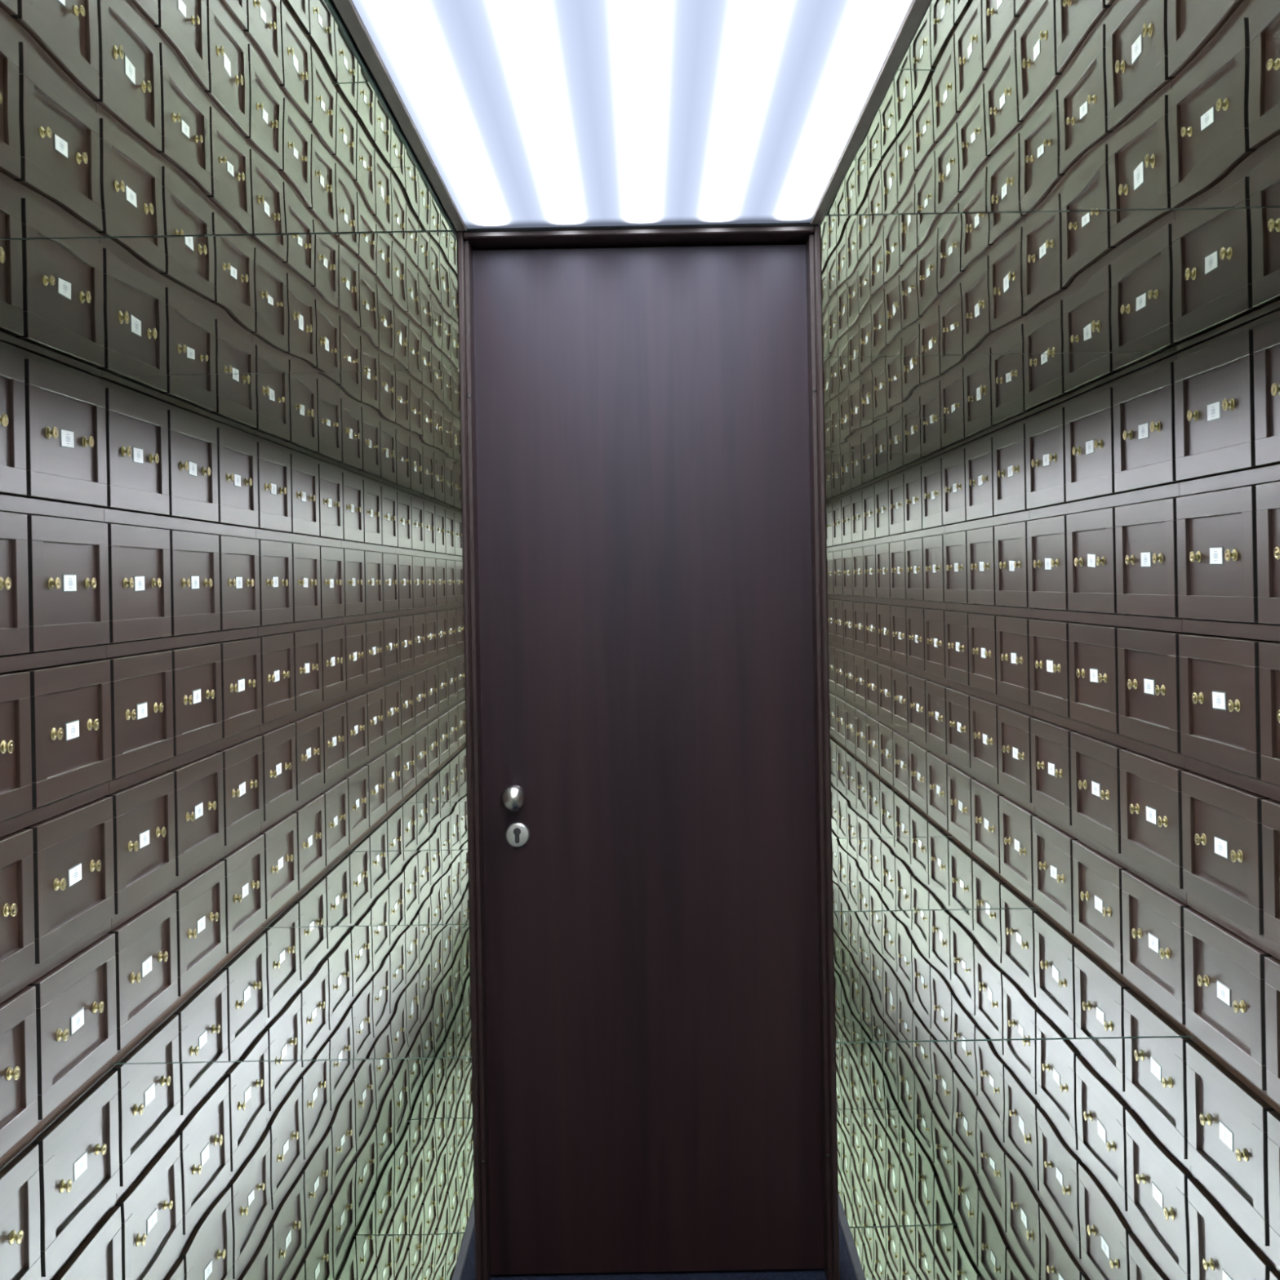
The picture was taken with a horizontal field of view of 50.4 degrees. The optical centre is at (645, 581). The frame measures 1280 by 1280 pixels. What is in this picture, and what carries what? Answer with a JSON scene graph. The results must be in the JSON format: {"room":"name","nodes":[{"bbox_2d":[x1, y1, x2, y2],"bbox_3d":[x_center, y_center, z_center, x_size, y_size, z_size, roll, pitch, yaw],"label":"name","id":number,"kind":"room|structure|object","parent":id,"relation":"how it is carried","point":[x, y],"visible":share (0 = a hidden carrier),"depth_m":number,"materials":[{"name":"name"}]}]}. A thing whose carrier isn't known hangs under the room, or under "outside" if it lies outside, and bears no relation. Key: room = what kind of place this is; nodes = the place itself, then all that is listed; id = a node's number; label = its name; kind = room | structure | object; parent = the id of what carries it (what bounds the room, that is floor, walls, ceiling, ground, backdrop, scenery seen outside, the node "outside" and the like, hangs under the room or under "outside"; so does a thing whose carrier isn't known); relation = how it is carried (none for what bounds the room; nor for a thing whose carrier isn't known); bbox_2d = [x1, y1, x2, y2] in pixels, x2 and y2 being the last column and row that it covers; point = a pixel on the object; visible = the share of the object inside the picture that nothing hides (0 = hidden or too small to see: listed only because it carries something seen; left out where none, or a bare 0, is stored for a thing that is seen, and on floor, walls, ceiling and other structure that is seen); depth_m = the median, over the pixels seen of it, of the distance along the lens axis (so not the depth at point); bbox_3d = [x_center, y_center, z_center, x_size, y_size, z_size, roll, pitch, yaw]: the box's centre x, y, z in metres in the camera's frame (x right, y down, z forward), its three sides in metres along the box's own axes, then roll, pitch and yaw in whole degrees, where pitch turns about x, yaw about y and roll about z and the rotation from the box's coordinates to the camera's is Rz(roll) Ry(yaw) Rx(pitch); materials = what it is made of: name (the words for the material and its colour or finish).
{"room":"safe deposit vault","nodes":[
{"label":"safe deposit vault","id":0,"kind":"room"},
{"bbox_2d":[330,0,817,233],"bbox_3d":[-0.013,-0.752,5.555,3.900,0.075,14.310,-1,0,0],"label":"ceiling","id":1,"kind":"structure","parent":0,"point":[331,1],"depth_m":2.74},
{"bbox_2d":[0,0,453,238],"bbox_3d":[-1.077,-0.660,1.770,1.422,0.007,1.656,-1,0,0],"label":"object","id":2,"kind":"object","parent":1,"relation":"attached to","point":[118,117],"visible":1,"depth_m":1.98,"materials":[{"name":"white metal"}]},
{"bbox_2d":[0,228,458,376],"bbox_3d":[-1.077,-0.660,3.440,1.422,0.006,1.676,-1,0,0],"label":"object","id":3,"kind":"object","parent":1,"relation":"attached to","point":[345,301],"visible":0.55,"depth_m":3.21,"materials":[{"name":"white metal"}]},
{"bbox_2d":[96,369,460,434],"bbox_3d":[-1.077,-0.660,5.120,1.422,0.007,1.676,-1,0,0],"label":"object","id":4,"kind":"object","parent":1,"relation":"attached to","point":[424,400],"visible":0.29,"depth_m":4.87,"materials":[{"name":"white"}]},
{"bbox_2d":[251,430,461,466],"bbox_3d":[-1.077,-0.660,6.800,1.422,0.007,1.676,-1,0,0],"label":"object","id":5,"kind":"object","parent":1,"relation":"attached to","point":[405,447],"visible":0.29,"depth_m":6.59,"materials":[{"name":"white metal"}]},
{"bbox_2d":[339,464,461,487],"bbox_3d":[-1.077,-0.660,8.480,1.422,0.007,1.676,-1,0,0],"label":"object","id":6,"kind":"object","parent":1,"relation":"attached to","point":[432,475],"visible":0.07,"depth_m":8.29,"materials":[{"name":"white metal"}]},
{"bbox_2d":[394,485,461,501],"bbox_3d":[-1.077,-0.660,10.160,1.422,0.007,1.676,-1,0,0],"label":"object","id":7,"kind":"object","parent":1,"relation":"attached to","point":[428,493],"visible":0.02,"depth_m":9.95,"materials":[{"name":"white"}]},
{"bbox_2d":[431,501,462,512],"bbox_3d":[-1.077,-0.660,11.855,1.422,0.007,1.706,-1,0,0],"label":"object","id":8,"kind":"object","parent":1,"relation":"attached to","point":[455,505],"visible":0.02,"depth_m":11.49,"materials":[{"name":"white"}]},
{"bbox_2d":[332,0,931,231],"bbox_3d":[-0.013,-0.696,0.517,0.702,0.033,4.194,-1,0,0],"label":"recessed light","id":9,"kind":"object","parent":1,"relation":"in","point":[516,113],"visible":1,"depth_m":1.92,"materials":[{"name":"white plastic"}]},
{"bbox_2d":[825,491,854,503],"bbox_3d":[1.046,-0.716,11.855,1.410,0.006,1.706,-1,0,0],"label":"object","id":10,"kind":"object","parent":1,"relation":"attached to","point":[830,496],"visible":0.02,"depth_m":11.48,"materials":[{"name":"white"}]},
{"bbox_2d":[825,475,890,492],"bbox_3d":[1.046,-0.716,10.160,1.410,0.006,1.676,-1,0,0],"label":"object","id":11,"kind":"object","parent":1,"relation":"attached to","point":[848,483],"visible":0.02,"depth_m":9.93,"materials":[{"name":"white"}]},
{"bbox_2d":[825,452,946,476],"bbox_3d":[1.046,-0.716,8.480,1.410,0.007,1.676,-1,0,0],"label":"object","id":12,"kind":"object","parent":1,"relation":"attached to","point":[882,464],"visible":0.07,"depth_m":8.27,"materials":[{"name":"white metal"}]},
{"bbox_2d":[822,351,1182,419],"bbox_3d":[1.046,-0.716,5.120,1.410,0.006,1.676,-1,0,0],"label":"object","id":13,"kind":"object","parent":1,"relation":"attached to","point":[1011,384],"visible":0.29,"depth_m":4.87,"materials":[{"name":"white"}]},
{"bbox_2d":[817,206,1279,357],"bbox_3d":[1.046,-0.716,3.440,1.410,0.006,1.676,-1,0,0],"label":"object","id":14,"kind":"object","parent":1,"relation":"attached to","point":[1175,279],"visible":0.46,"depth_m":3.21,"materials":[{"name":"white metal"}]},
{"bbox_2d":[826,0,1279,214],"bbox_3d":[1.046,-0.716,1.770,1.410,0.007,1.656,-1,0,0],"label":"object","id":15,"kind":"object","parent":1,"relation":"attached to","point":[989,105],"visible":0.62,"depth_m":2.04,"materials":[{"name":"white"}]},
{"bbox_2d":[459,512,829,743],"bbox_3d":[0.007,0.393,12.761,3.900,2.366,0.098,-1,0,0],"label":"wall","id":16,"kind":"structure","parent":0,"point":[461,513],"depth_m":12.71,"materials":[{"name":"white mirror"}]},
{"bbox_2d":[451,1199,474,1279],"bbox_3d":[-0.373,1.462,5.555,0.018,0.163,14.310,-1,0,0],"label":"trim","id":17,"kind":"structure","parent":16,"relation":"attached to","point":[458,1271],"depth_m":2.82,"materials":[{"name":"metal"}]},
{"bbox_2d":[838,1193,866,1279],"bbox_3d":[0.425,1.447,5.555,0.018,0.163,14.310,-1,0,0],"label":"trim","id":18,"kind":"structure","parent":16,"relation":"attached to","point":[857,1267],"depth_m":2.80,"materials":[{"name":"metal"}]},
{"bbox_2d":[460,1220,856,1279],"bbox_3d":[0.026,1.456,5.555,0.780,0.160,14.310,-1,0,0],"label":"floor","id":19,"kind":"structure","parent":0,"point":[846,1271],"depth_m":2.70,"materials":[{"name":"blue carpet"}]},
{"bbox_2d":[456,225,839,1279],"bbox_3d":[0.006,0.348,2.695,0.701,2.054,0.160,-1,0,0],"label":"door","id":20,"kind":"structure","parent":19,"relation":"on","point":[642,411],"depth_m":2.70,"materials":[{"name":"brown wood"}]},
{"bbox_2d":[824,416,1030,454],"bbox_3d":[1.046,-0.716,6.800,1.410,0.006,1.676,-1,0,0],"label":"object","id":21,"kind":"object","parent":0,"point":[943,434],"visible":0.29,"depth_m":6.59,"materials":[{"name":"white metal"}]},
{"bbox_3d":[0.028,1.581,5.555,3.900,0.070,14.310,-1,0,0],"label":"floor","id":22,"kind":"structure","parent":0,"visible":0},
{"bbox_2d":[0,1057,474,1279],"bbox_3d":[-1.065,1.510,3.440,1.367,0.007,1.676,-1,0,0],"label":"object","id":23,"kind":"object","parent":22,"relation":"on","point":[335,1169],"visible":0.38,"depth_m":3.45,"materials":[{"name":"white"}]},
{"bbox_2d":[0,341,117,1161],"bbox_3d":[-1.728,0.438,3.470,0.110,2.162,1.678,-1,0,0],"label":"tall cabinet","id":24,"kind":"object","parent":23,"relation":"on","point":[58,1005],"visible":1,"depth_m":3.88,"materials":[{"name":"brown wood"}]},
{"bbox_2d":[109,924,471,1064],"bbox_3d":[-1.065,1.510,5.120,1.367,0.007,1.676,-1,0,0],"label":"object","id":25,"kind":"object","parent":22,"relation":"on","point":[367,992],"visible":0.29,"depth_m":4.88,"materials":[{"name":"white metal"}]},
{"bbox_2d":[97,378,265,1060],"bbox_3d":[-1.728,0.438,5.150,0.110,2.162,1.678,-1,0,0],"label":"tall cabinet","id":26,"kind":"object","parent":25,"relation":"on","point":[186,789],"visible":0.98,"depth_m":4.93,"materials":[{"name":"brown wood"}]},
{"bbox_2d":[260,849,469,928],"bbox_3d":[-1.065,1.510,6.800,1.367,0.007,1.676,-1,0,0],"label":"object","id":27,"kind":"object","parent":22,"relation":"on","point":[401,887],"visible":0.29,"depth_m":6.59,"materials":[{"name":"white metal"}]},
{"bbox_2d":[251,435,348,925],"bbox_3d":[-1.728,0.438,6.830,0.110,2.162,1.678,-1,0,0],"label":"tall cabinet","id":28,"kind":"object","parent":27,"relation":"on","point":[303,729],"visible":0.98,"depth_m":6.68,"materials":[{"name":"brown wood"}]},
{"bbox_2d":[344,801,467,852],"bbox_3d":[-1.065,1.510,8.480,1.367,0.007,1.676,-1,0,0],"label":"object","id":29,"kind":"object","parent":22,"relation":"on","point":[413,826],"visible":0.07,"depth_m":8.26,"materials":[{"name":"white"}]},
{"bbox_2d":[338,467,402,849],"bbox_3d":[-1.728,0.438,8.510,0.110,2.162,1.678,-1,0,0],"label":"tall cabinet","id":30,"kind":"object","parent":29,"relation":"on","point":[372,699],"visible":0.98,"depth_m":8.39,"materials":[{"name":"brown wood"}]},
{"bbox_2d":[399,768,466,803],"bbox_3d":[-1.065,1.510,10.160,1.367,0.007,1.676,-1,0,0],"label":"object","id":31,"kind":"object","parent":22,"relation":"on","point":[442,785],"visible":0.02,"depth_m":9.93,"materials":[{"name":"white"}]},
{"bbox_2d":[393,488,439,801],"bbox_3d":[-1.728,0.438,10.190,0.110,2.162,1.678,-1,0,0],"label":"tall cabinet","id":32,"kind":"object","parent":31,"relation":"on","point":[419,739],"visible":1,"depth_m":10.11,"materials":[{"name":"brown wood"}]},
{"bbox_2d":[437,743,466,768],"bbox_3d":[-1.065,1.510,11.855,1.367,0.006,1.706,-1,0,0],"label":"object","id":33,"kind":"object","parent":22,"relation":"on","point":[457,760],"visible":0.02,"depth_m":11.47,"materials":[{"name":"white"}]},
{"bbox_2d":[431,502,466,768],"bbox_3d":[-1.728,0.438,11.870,0.110,2.162,1.678,-1,0,0],"label":"tall cabinet","id":34,"kind":"object","parent":33,"relation":"on","point":[450,661],"visible":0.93,"depth_m":11.79,"materials":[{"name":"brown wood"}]},
{"bbox_2d":[830,735,857,759],"bbox_3d":[1.113,1.446,11.855,1.355,0.006,1.706,-1,0,0],"label":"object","id":35,"kind":"object","parent":22,"relation":"on","point":[837,751],"visible":0.02,"depth_m":11.46,"materials":[{"name":"white"}]},
{"bbox_2d":[826,492,857,757],"bbox_3d":[1.731,0.354,11.870,0.110,2.154,1.678,-1,0,0],"label":"tall cabinet","id":36,"kind":"object","parent":35,"relation":"on","point":[842,705],"visible":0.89,"depth_m":11.76,"materials":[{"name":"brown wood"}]},
{"bbox_2d":[830,758,896,791],"bbox_3d":[1.113,1.446,10.160,1.355,0.007,1.676,-1,0,0],"label":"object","id":37,"kind":"object","parent":22,"relation":"on","point":[846,774],"visible":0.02,"depth_m":9.93,"materials":[{"name":"white"}]},
{"bbox_2d":[851,476,896,789],"bbox_3d":[1.731,0.354,10.190,0.110,2.154,1.678,-1,0,0],"label":"tall cabinet","id":38,"kind":"object","parent":37,"relation":"on","point":[873,664],"visible":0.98,"depth_m":10.11,"materials":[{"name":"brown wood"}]},
{"bbox_2d":[831,790,952,838],"bbox_3d":[1.113,1.446,8.480,1.355,0.006,1.676,-1,0,0],"label":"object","id":39,"kind":"object","parent":22,"relation":"on","point":[888,813],"visible":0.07,"depth_m":8.27,"materials":[{"name":"white"}]},
{"bbox_2d":[888,453,951,834],"bbox_3d":[1.731,0.354,8.510,0.110,2.154,1.678,-1,0,0],"label":"tall cabinet","id":40,"kind":"object","parent":39,"relation":"on","point":[921,759],"visible":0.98,"depth_m":8.40,"materials":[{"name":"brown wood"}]},
{"bbox_2d":[831,836,1039,911],"bbox_3d":[1.113,1.446,6.800,1.355,0.007,1.676,-1,0,0],"label":"wall","id":41,"kind":"structure","parent":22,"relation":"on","point":[877,874],"depth_m":6.58,"materials":[{"name":"white"}]},
{"bbox_2d":[942,417,1037,906],"bbox_3d":[1.731,0.354,6.830,0.110,2.154,1.678,-1,0,0],"label":"tall cabinet","id":42,"kind":"object","parent":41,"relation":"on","point":[989,711],"visible":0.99,"depth_m":6.68,"materials":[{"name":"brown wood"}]},
{"bbox_2d":[833,908,1194,1043],"bbox_3d":[1.113,1.446,5.120,1.355,0.007,1.676,-1,0,0],"label":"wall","id":43,"kind":"structure","parent":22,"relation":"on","point":[1015,974],"depth_m":4.88,"materials":[{"name":"white metal"}]},
{"bbox_2d":[1025,354,1191,1032],"bbox_3d":[1.731,0.354,5.150,0.110,2.154,1.678,-1,0,0],"label":"tall cabinet","id":44,"kind":"object","parent":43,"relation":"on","point":[1108,763],"visible":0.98,"depth_m":4.93,"materials":[{"name":"brown wood"}]},
{"bbox_2d":[835,1036,1279,1279],"bbox_3d":[1.113,1.446,3.440,1.355,0.006,1.676,-1,0,0],"label":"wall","id":45,"kind":"structure","parent":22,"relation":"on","point":[1138,1158],"depth_m":3.39,"materials":[{"name":"white metal"}]},
{"bbox_2d":[1173,310,1279,1106],"bbox_3d":[1.731,0.354,3.470,0.110,2.154,1.678,-1,0,0],"label":"tall cabinet","id":46,"kind":"object","parent":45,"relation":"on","point":[1227,385],"visible":1,"depth_m":3.93,"materials":[{"name":"brown wood"}]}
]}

